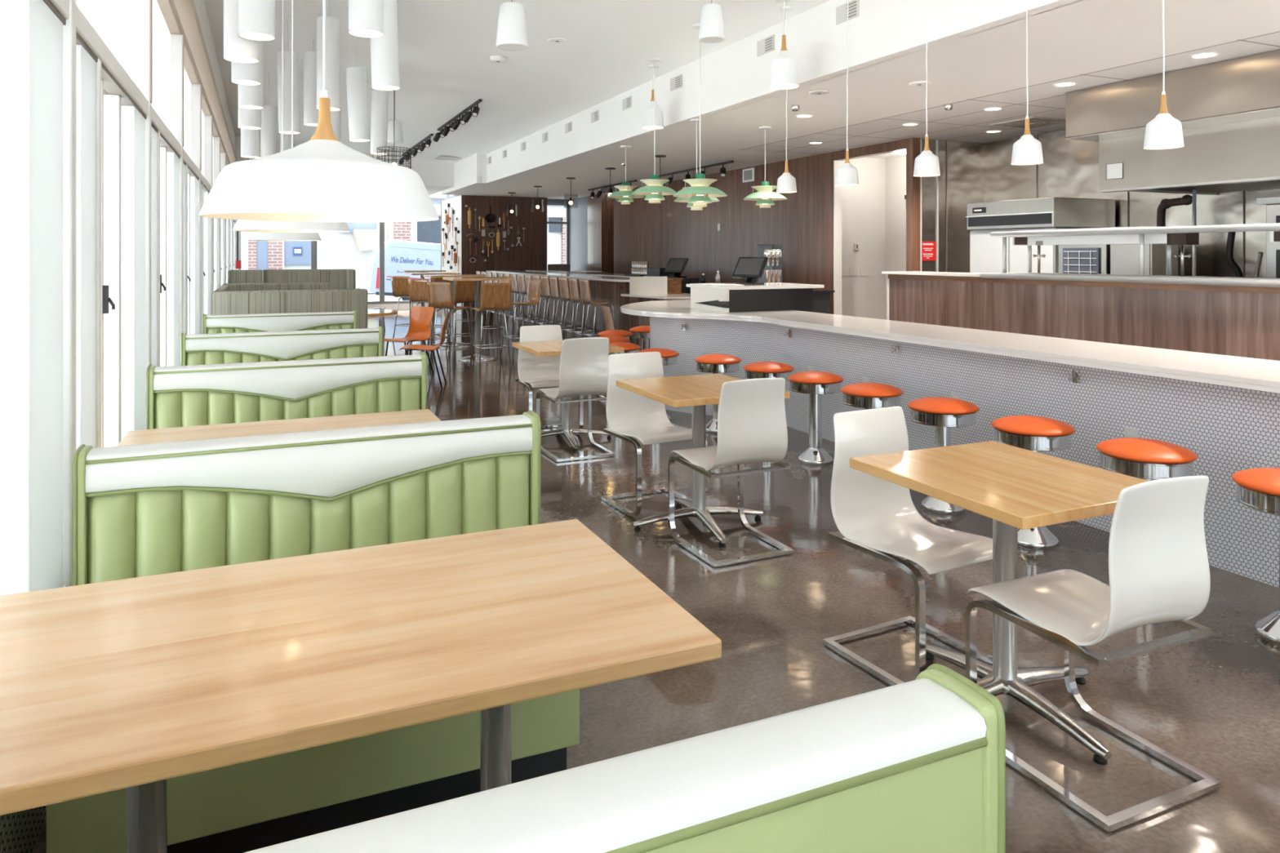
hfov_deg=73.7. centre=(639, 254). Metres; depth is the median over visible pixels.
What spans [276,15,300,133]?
pendant
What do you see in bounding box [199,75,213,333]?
window
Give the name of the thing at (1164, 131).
bell pendant
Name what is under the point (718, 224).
light switch
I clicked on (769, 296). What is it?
counter
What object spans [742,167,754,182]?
air vent
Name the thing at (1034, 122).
ceiling vent
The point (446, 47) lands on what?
ceiling
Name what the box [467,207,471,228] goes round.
rolling pin
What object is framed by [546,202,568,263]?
window
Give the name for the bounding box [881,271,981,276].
countertop
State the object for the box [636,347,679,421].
counter stool
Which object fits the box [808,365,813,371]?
wall outlet
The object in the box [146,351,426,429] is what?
bench
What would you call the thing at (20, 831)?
wall
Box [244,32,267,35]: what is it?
diffuser
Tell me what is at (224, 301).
banquette
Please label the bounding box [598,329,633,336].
seat cushion
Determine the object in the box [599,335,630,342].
seat cushion
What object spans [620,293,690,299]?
countertop
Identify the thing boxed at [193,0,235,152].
wall
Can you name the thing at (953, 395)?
wall outlet
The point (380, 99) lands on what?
pendant
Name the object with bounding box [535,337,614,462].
chair
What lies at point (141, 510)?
bench
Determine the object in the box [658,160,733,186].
track light
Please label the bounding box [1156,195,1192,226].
gas pipe
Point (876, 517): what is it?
chair
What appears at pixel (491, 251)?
wooden spoon
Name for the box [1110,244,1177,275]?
tall cabinet
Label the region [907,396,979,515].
counter stool
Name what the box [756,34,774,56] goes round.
air vent
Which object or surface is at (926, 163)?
bell pendant
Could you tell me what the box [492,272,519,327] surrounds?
bar stool
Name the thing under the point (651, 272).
box
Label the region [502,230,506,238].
grater
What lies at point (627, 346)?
seat cushion
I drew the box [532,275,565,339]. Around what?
bar stool
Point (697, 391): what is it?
cafe table
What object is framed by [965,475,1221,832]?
chair
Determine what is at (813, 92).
ceiling plate
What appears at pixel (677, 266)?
terminal
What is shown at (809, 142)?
recessed light
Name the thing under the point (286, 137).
pendant
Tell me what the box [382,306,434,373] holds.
chair
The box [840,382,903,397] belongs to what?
seat cushion
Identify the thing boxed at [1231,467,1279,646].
counter stool
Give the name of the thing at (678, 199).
pendant
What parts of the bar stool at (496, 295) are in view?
leg frame, leg frame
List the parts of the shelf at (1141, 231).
post, post, valve stem, rating plate, heat lamp strip, post, shelf, post, valve stem, heat lamp strip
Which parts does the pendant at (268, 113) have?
lamp shade, cord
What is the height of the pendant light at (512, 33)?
0.868 m
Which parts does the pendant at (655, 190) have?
lamp shade, lamp shade, lamp shade, lamp shade, cord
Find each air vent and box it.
[487,155,491,164]
[502,149,506,158]
[520,141,525,151]
[542,132,547,142]
[564,121,572,133]
[591,110,599,123]
[622,95,631,110]
[670,74,682,91]
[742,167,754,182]
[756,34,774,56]
[835,0,859,25]
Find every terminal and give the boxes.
[663,257,688,278]
[732,257,768,284]
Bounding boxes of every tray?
[624,274,646,276]
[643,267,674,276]
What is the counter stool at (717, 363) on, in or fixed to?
on the floor
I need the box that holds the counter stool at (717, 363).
[694,353,741,433]
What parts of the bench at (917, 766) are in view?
panel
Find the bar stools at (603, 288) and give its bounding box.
[486,270,638,345]
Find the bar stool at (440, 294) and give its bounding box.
[426,282,474,367]
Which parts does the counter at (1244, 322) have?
post, wood trim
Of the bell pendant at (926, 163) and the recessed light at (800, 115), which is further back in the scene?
the recessed light at (800, 115)
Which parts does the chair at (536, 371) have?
frame, frame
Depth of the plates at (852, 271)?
12.77 m
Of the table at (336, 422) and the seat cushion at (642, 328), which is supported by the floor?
the table at (336, 422)
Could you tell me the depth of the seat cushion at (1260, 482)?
3.27 m
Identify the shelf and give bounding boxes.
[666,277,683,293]
[980,222,1279,287]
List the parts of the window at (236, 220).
panel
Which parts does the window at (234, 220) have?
panel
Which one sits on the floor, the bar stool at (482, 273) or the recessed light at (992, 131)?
the bar stool at (482, 273)
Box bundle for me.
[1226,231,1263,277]
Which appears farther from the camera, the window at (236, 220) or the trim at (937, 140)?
the window at (236, 220)
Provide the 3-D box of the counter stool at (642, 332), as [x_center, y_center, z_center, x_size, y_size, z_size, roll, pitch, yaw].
[0.069,1.159,10.025,0.394,0.642,0.394,0,0,-24]
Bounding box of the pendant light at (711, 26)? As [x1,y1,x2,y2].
[698,0,724,43]
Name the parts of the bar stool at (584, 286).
leg frame, leg frame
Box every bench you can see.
[46,410,579,852]
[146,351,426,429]
[180,326,382,365]
[202,310,356,333]
[244,663,1005,852]
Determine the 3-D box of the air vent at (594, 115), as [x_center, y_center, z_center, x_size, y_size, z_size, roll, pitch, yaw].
[-0.622,-1.905,11.765,0.016,0.140,0.280,0,0,-24]
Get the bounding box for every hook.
[680,323,685,330]
[783,329,791,337]
[890,344,899,355]
[1066,369,1078,382]
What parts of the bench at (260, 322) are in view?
panel, panel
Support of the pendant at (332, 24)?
hanging from the ceiling at (446, 47)
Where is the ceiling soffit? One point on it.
(732, 76)
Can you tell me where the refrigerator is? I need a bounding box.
[969,227,1068,273]
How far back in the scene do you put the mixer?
10.33 m
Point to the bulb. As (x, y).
(704, 39)
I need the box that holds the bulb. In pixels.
[699,36,723,43]
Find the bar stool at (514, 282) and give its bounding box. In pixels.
[511,273,539,333]
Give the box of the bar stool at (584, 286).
[578,279,617,337]
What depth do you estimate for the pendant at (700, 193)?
7.77 m
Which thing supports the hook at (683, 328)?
attached to the counter at (1224, 410)
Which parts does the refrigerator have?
door, door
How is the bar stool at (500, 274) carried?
on the floor
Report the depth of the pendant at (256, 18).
5.05 m
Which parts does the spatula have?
blade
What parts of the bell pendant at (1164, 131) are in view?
cord, lamp shade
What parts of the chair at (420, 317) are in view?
leg frame, leg frame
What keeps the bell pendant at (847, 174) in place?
hanging from the ceiling at (446, 47)
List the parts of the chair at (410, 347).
leg frame, leg frame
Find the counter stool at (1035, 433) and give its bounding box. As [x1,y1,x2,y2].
[991,415,1075,550]
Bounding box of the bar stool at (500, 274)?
[497,272,525,329]
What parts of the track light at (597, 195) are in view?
track rail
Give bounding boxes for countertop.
[525,270,632,277]
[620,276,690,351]
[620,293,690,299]
[620,299,1279,387]
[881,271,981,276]
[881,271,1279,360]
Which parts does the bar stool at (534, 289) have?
leg frame, leg frame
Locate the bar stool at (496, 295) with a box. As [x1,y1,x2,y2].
[469,282,511,369]
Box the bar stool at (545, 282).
[540,275,574,339]
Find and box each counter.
[620,299,1279,587]
[686,282,824,312]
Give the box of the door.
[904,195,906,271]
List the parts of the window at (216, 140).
panel, panel, clerestory frame, frame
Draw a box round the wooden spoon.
[490,239,493,253]
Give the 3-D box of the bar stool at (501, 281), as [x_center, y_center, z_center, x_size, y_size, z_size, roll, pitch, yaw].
[-2.435,0.923,14.172,0.476,1.117,0.439,0,0,-34]
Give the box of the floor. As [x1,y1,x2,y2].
[32,308,1279,852]
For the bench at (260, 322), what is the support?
on the floor
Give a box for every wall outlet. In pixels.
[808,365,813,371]
[862,377,869,382]
[951,391,959,399]
[1124,426,1138,437]
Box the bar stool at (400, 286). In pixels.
[391,275,428,340]
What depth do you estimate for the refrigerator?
9.65 m
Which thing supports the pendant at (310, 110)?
hanging from the ceiling at (446, 47)
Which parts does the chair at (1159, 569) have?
frame, frame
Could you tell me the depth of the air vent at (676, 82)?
9.44 m
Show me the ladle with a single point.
(475, 209)
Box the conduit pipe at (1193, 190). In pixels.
[1192,189,1195,275]
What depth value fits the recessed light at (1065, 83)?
7.32 m
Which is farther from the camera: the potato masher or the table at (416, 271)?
the potato masher
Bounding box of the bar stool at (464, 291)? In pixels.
[445,280,481,353]
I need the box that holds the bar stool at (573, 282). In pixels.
[568,278,604,338]
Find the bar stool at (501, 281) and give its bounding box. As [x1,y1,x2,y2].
[480,275,511,344]
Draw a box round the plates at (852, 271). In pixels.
[841,267,867,275]
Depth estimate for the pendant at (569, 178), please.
16.26 m
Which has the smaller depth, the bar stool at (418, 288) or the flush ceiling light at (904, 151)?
the flush ceiling light at (904, 151)
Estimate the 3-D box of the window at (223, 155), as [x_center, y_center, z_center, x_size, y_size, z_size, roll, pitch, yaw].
[-6.074,-0.425,12.274,0.145,2.910,1.965,0,0,-24]
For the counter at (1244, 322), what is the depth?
6.49 m
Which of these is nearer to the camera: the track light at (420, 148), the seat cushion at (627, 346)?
the seat cushion at (627, 346)
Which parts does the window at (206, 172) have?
panel, clerestory pane, sash, clerestory frame, frame, panel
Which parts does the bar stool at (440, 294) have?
leg frame, leg frame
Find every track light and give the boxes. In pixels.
[398,133,433,164]
[433,98,482,142]
[587,179,636,199]
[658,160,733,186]
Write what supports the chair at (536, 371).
on the floor
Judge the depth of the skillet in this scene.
21.28 m
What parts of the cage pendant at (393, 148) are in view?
cord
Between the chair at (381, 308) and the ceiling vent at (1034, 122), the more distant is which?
the chair at (381, 308)
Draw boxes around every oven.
[965,196,1115,230]
[1256,196,1279,278]
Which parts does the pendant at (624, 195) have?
lamp shade, lamp shade, lamp shade, lamp shade, cord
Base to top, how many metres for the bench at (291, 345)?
0.959 m
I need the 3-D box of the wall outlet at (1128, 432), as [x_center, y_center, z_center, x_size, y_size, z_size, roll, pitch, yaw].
[2.551,0.960,4.431,0.008,0.120,0.076,0,0,-24]
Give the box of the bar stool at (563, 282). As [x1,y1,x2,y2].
[558,277,593,340]
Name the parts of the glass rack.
glass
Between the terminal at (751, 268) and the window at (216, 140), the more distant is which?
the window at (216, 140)
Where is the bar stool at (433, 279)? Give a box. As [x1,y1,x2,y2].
[424,277,451,343]
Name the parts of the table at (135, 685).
leg, leg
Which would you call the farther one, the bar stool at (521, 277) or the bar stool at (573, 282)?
the bar stool at (521, 277)
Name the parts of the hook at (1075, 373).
hook plate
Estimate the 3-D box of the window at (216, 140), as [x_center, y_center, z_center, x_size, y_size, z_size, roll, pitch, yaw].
[-5.293,-0.425,10.509,0.145,2.910,1.965,0,0,-24]
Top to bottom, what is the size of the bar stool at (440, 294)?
1.117 m
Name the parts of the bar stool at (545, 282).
leg frame, leg frame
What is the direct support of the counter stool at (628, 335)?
on the floor
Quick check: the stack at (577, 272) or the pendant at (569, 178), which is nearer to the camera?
the pendant at (569, 178)
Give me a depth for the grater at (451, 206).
21.87 m
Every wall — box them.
[0,805,46,852]
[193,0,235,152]
[235,134,454,310]
[441,195,546,315]
[546,199,568,203]
[587,137,919,319]
[921,130,1279,277]
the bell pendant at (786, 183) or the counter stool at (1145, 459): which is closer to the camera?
the counter stool at (1145, 459)
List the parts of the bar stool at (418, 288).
leg frame, leg frame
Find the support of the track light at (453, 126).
attached to the ceiling at (446, 47)
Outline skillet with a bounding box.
[485,205,496,222]
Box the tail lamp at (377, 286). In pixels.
[375,267,379,288]
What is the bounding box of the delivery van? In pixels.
[369,240,440,300]
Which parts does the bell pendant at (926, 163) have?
lamp shade, cord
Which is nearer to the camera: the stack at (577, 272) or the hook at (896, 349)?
the hook at (896, 349)
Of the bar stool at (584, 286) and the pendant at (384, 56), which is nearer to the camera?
the pendant at (384, 56)
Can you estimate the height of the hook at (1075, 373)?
0.070 m
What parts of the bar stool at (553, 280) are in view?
leg frame, leg frame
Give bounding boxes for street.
[367,293,402,301]
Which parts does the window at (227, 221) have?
clerestory frame, panel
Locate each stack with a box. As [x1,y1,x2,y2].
[569,271,608,273]
[692,283,723,284]
[710,284,744,285]
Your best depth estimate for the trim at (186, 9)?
8.42 m
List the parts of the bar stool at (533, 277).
leg frame, leg frame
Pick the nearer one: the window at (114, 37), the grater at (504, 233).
the window at (114, 37)
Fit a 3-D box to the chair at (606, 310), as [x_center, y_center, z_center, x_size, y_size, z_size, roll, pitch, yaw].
[-0.192,1.067,10.854,0.509,0.831,0.439,0,0,-19]
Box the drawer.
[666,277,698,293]
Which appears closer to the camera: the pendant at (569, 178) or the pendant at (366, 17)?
the pendant at (366, 17)
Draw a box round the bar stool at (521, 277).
[517,274,547,326]
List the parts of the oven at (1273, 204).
panel, glass door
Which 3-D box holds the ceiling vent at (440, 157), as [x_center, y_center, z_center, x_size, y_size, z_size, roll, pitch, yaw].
[-4.098,-2.089,18.527,0.600,0.012,0.600,0,0,-24]
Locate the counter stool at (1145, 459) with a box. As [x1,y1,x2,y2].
[1095,437,1197,481]
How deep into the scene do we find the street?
37.51 m
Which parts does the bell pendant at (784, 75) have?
lamp shade, cord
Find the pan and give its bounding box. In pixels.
[497,217,502,226]
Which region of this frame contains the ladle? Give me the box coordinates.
[474,208,476,229]
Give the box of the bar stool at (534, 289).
[500,279,542,357]
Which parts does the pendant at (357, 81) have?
cord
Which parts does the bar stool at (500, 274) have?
leg frame, leg frame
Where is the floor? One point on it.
(1212, 702)
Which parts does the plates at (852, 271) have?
plate, plate, plate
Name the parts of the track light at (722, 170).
track rail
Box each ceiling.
[204,0,829,163]
[450,0,1279,199]
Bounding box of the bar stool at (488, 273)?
[486,271,512,325]
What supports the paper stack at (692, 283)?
on the counter at (769, 296)
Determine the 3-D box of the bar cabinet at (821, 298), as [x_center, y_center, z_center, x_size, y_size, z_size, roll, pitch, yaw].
[1.526,0.943,11.501,0.660,1.075,2.700,0,0,-24]
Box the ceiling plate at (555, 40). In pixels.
[547,37,566,43]
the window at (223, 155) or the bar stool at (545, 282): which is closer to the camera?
the window at (223, 155)
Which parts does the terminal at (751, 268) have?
stand arm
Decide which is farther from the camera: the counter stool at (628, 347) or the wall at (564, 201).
the wall at (564, 201)
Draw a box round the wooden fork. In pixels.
[486,241,489,256]
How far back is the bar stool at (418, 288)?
12.93 m
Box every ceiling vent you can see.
[435,155,462,160]
[990,116,1065,128]
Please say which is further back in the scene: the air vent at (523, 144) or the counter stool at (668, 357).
the air vent at (523, 144)
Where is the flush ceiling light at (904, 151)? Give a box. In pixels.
[891,150,906,154]
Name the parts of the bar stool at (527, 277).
leg frame, leg frame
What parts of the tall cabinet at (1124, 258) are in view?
cabinet door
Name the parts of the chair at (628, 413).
frame, frame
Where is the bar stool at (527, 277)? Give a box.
[524,275,555,325]
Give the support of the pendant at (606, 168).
hanging from the ceiling at (1082, 37)
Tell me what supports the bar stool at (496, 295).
on the floor
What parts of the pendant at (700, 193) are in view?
lamp shade, lamp shade, cord, lamp shade, lamp shade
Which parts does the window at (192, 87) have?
panel, clerestory pane, sash, clerestory frame, frame, panel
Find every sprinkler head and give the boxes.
[791,104,799,111]
[943,103,952,110]
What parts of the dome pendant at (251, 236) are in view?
lamp shade, cord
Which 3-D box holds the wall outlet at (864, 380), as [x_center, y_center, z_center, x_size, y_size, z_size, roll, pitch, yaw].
[1.689,0.980,6.379,0.008,0.120,0.076,0,0,-24]
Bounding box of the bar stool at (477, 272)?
[475,271,501,322]
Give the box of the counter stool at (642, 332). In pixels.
[629,325,649,350]
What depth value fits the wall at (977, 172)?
10.09 m
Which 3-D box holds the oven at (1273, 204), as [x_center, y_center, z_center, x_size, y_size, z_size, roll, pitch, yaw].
[5.796,0.505,6.857,1.010,1.950,0.990,0,0,-24]
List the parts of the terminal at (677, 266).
stand arm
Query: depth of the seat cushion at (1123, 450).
3.74 m
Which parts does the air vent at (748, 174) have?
panel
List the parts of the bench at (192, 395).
panel, panel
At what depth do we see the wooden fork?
21.22 m
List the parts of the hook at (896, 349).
hook plate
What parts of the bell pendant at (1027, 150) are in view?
cord, lamp shade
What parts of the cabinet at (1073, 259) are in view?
glass door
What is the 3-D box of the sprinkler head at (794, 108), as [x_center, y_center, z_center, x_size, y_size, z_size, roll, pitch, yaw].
[1.528,-1.438,8.383,0.080,0.054,0.080,0,0,-24]
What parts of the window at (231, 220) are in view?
panel, frame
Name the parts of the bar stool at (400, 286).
leg frame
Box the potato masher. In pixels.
[474,238,478,255]
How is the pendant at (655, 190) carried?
hanging from the ceiling at (446, 47)
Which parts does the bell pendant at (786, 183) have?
lamp shade, cord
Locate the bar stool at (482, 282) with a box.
[456,274,485,335]
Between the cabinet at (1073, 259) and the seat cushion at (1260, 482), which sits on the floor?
the cabinet at (1073, 259)
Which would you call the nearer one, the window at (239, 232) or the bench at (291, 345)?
the bench at (291, 345)
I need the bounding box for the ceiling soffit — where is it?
[441,0,1082,195]
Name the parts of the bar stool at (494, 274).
leg frame, leg frame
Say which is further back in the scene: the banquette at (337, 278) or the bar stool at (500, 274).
the bar stool at (500, 274)
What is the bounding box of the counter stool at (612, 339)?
[599,335,630,397]
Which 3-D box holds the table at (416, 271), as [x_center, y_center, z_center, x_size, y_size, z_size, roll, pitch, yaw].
[-4.535,0.902,17.786,0.840,1.155,0.720,0,0,-24]
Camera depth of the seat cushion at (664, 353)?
7.52 m
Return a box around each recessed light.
[795,114,813,117]
[808,142,822,143]
[901,122,919,125]
[908,80,930,86]
[982,106,1003,111]
[984,129,1002,133]
[1053,81,1077,86]
[1189,52,1219,58]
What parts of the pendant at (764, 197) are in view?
lamp shade, lamp shade, lamp shade, lamp shade, cord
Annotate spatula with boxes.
[502,213,505,227]
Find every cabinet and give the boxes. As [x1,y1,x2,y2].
[685,284,835,314]
[1058,244,1110,274]
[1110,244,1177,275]
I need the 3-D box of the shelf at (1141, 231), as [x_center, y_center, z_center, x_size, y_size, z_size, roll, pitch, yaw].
[5.158,-0.003,3.168,0.522,0.414,9.620,0,0,-24]
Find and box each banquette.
[212,285,367,328]
[222,282,329,290]
[227,269,355,289]
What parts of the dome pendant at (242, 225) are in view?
lamp shade, cord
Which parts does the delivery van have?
sill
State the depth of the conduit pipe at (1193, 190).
8.00 m
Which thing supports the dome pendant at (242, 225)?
hanging from the ceiling at (446, 47)
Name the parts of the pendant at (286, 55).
cord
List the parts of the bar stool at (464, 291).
leg frame, leg frame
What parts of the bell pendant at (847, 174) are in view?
lamp shade, cord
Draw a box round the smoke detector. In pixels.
[489,55,506,62]
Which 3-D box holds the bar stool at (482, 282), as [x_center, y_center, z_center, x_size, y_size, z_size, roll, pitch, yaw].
[-3.157,0.923,15.755,0.476,1.117,0.439,0,0,-34]
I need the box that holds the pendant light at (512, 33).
[496,0,528,50]
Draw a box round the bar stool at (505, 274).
[503,273,533,331]
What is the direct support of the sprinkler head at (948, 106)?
attached to the ceiling at (1082, 37)
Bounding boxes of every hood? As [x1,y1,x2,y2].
[1065,49,1279,195]
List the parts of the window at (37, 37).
frame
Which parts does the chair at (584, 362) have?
frame, frame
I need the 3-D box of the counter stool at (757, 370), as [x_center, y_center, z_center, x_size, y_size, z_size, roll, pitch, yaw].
[1.003,1.159,6.655,0.394,0.642,0.394,0,0,-24]
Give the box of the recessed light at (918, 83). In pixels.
[908,80,930,86]
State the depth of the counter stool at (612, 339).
8.73 m
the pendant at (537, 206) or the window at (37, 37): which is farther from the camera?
the pendant at (537, 206)
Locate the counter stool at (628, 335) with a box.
[598,329,633,342]
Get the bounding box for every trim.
[173,0,236,163]
[920,138,938,271]
[946,134,1244,277]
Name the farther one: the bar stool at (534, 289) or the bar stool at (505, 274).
the bar stool at (505, 274)
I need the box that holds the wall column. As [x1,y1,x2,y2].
[568,195,587,271]
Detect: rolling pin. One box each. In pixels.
[445,212,448,226]
[453,250,457,266]
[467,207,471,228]
[496,229,500,250]
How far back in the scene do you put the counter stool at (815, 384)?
6.03 m
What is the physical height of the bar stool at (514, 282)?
1.117 m
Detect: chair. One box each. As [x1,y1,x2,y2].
[356,288,386,330]
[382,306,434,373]
[400,311,450,389]
[515,324,583,428]
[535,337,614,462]
[547,263,569,271]
[601,306,642,344]
[601,351,706,516]
[667,377,793,567]
[822,405,992,685]
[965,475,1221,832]
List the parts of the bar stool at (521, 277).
leg frame, leg frame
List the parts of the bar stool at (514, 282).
leg frame, leg frame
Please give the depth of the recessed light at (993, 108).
8.56 m
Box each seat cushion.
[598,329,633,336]
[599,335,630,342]
[608,342,640,351]
[629,325,649,332]
[636,347,679,357]
[694,353,741,364]
[742,361,794,373]
[787,371,844,383]
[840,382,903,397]
[907,396,979,414]
[991,415,1075,436]
[1095,437,1197,463]
[1231,467,1279,496]
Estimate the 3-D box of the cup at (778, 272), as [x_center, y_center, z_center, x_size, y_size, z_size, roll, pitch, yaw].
[1.664,0.284,10.351,0.104,0.200,0.104,0,0,41]
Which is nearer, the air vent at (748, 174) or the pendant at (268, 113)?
the pendant at (268, 113)
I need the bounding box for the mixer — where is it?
[758,244,782,282]
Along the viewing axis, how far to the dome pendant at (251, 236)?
5.01 m
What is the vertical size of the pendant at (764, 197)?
0.926 m
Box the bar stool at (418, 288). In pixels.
[408,278,449,345]
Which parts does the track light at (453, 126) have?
track rail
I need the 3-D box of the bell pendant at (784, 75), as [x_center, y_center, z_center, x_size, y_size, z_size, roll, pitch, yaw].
[1.174,-1.729,6.960,0.240,0.718,0.240,0,0,-24]
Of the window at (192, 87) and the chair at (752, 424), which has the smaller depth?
the chair at (752, 424)
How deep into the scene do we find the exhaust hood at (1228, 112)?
6.90 m
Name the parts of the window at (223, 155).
panel, clerestory frame, frame, panel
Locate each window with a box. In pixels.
[0,0,77,595]
[75,0,152,450]
[151,0,183,366]
[181,23,201,334]
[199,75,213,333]
[211,110,220,292]
[218,131,226,286]
[224,147,230,283]
[229,161,233,270]
[233,219,235,270]
[235,219,238,270]
[238,231,314,270]
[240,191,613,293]
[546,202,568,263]
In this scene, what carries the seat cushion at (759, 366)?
on the counter stool at (757, 370)
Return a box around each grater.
[451,206,453,223]
[481,228,484,235]
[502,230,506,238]
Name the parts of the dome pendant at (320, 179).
lamp shade, cord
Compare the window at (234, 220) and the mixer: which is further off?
the window at (234, 220)
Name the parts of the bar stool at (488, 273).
leg frame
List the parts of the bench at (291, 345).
panel, panel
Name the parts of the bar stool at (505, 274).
leg frame, leg frame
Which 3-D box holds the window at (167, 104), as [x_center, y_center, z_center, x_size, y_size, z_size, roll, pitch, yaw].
[-2.950,-0.425,5.215,0.145,2.910,1.965,0,0,-24]
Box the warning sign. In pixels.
[921,241,936,260]
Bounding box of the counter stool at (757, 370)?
[742,361,794,382]
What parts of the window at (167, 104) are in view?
panel, clerestory pane, sash, clerestory frame, panel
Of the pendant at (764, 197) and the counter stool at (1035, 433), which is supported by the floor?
the counter stool at (1035, 433)
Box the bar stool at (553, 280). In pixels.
[549,276,583,337]
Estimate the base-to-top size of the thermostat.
0.100 m
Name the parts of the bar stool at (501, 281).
leg frame, leg frame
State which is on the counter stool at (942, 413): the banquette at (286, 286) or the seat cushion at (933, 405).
the seat cushion at (933, 405)
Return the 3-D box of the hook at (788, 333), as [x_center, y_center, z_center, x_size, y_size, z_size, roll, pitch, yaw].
[1.253,0.675,7.280,0.064,0.070,0.036,0,0,-24]
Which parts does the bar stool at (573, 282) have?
leg frame, leg frame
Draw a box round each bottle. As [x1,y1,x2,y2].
[700,273,705,283]
[715,271,719,283]
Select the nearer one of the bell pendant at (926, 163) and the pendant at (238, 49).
the pendant at (238, 49)
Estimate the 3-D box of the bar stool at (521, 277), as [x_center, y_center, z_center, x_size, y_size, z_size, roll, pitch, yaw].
[-1.980,0.923,15.772,0.476,1.117,0.439,0,0,-24]
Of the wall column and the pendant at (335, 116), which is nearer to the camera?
the pendant at (335, 116)
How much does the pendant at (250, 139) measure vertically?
1.354 m
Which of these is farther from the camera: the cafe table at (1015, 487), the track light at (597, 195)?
the track light at (597, 195)
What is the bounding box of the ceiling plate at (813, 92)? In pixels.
[808,90,829,94]
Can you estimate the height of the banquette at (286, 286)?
1.085 m
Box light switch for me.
[717,223,720,231]
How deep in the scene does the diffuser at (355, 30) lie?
5.19 m
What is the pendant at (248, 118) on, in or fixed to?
hanging from the ceiling at (446, 47)
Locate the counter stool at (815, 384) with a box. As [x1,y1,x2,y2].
[787,371,844,466]
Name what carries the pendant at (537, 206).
hanging from the ceiling at (1082, 37)
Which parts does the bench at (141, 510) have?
panel, seat, panel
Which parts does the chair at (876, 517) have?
frame, frame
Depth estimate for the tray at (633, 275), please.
14.72 m
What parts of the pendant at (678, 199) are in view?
lamp shade, lamp shade, lamp shade, cord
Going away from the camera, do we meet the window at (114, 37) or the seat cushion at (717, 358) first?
the window at (114, 37)
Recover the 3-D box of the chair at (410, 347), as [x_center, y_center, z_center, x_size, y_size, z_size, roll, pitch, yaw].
[-2.409,1.067,9.584,0.516,0.831,0.439,0,0,-7]
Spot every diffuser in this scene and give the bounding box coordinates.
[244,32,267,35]
[354,29,377,32]
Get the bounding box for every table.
[0,519,721,852]
[117,408,441,446]
[367,309,397,316]
[399,270,445,306]
[405,272,460,338]
[422,274,484,349]
[442,276,513,361]
[512,340,623,451]
[616,373,789,546]
[849,440,1150,764]
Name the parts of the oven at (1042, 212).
slot rail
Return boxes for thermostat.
[854,243,859,249]
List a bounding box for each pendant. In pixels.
[199,0,439,222]
[223,0,258,62]
[231,40,261,84]
[232,0,349,232]
[238,0,275,40]
[238,40,263,109]
[238,106,261,129]
[240,128,260,158]
[242,0,321,240]
[260,72,276,157]
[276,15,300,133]
[280,133,295,151]
[303,40,318,126]
[316,0,340,111]
[330,107,341,142]
[346,35,370,142]
[348,0,383,37]
[370,0,399,90]
[370,89,388,155]
[377,89,411,168]
[533,186,542,208]
[565,177,575,204]
[604,167,615,195]
[607,145,644,204]
[631,57,676,203]
[642,64,663,128]
[655,155,666,178]
[673,23,727,206]
[673,118,719,210]
[743,126,786,208]
[768,0,799,89]
[776,5,796,192]
[835,0,858,186]
[913,0,940,176]
[1011,0,1043,164]
[1143,0,1184,149]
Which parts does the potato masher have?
handle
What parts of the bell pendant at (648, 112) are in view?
lamp shade, cord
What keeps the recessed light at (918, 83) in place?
attached to the ceiling at (1082, 37)
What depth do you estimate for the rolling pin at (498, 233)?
21.30 m
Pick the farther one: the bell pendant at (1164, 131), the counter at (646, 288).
the counter at (646, 288)
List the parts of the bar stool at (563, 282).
leg frame, leg frame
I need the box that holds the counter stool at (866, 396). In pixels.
[840,382,903,409]
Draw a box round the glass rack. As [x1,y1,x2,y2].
[624,261,648,276]
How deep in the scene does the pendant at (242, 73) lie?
6.28 m
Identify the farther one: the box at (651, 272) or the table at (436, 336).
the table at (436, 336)
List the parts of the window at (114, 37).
panel, clerestory pane, sash, panel, clerestory frame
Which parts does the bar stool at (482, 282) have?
leg frame, leg frame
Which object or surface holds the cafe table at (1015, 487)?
on the floor
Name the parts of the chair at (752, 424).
frame, frame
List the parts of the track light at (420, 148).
track rail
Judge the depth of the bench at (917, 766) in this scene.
0.90 m
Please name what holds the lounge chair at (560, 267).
on the floor
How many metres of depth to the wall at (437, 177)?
19.28 m
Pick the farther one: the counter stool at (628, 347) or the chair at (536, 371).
the counter stool at (628, 347)
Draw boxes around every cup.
[764,270,772,282]
[771,270,777,282]
[774,269,781,282]
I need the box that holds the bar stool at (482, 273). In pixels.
[480,271,505,323]
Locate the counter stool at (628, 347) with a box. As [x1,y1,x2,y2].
[608,342,640,355]
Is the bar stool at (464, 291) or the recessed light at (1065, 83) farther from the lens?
the bar stool at (464, 291)

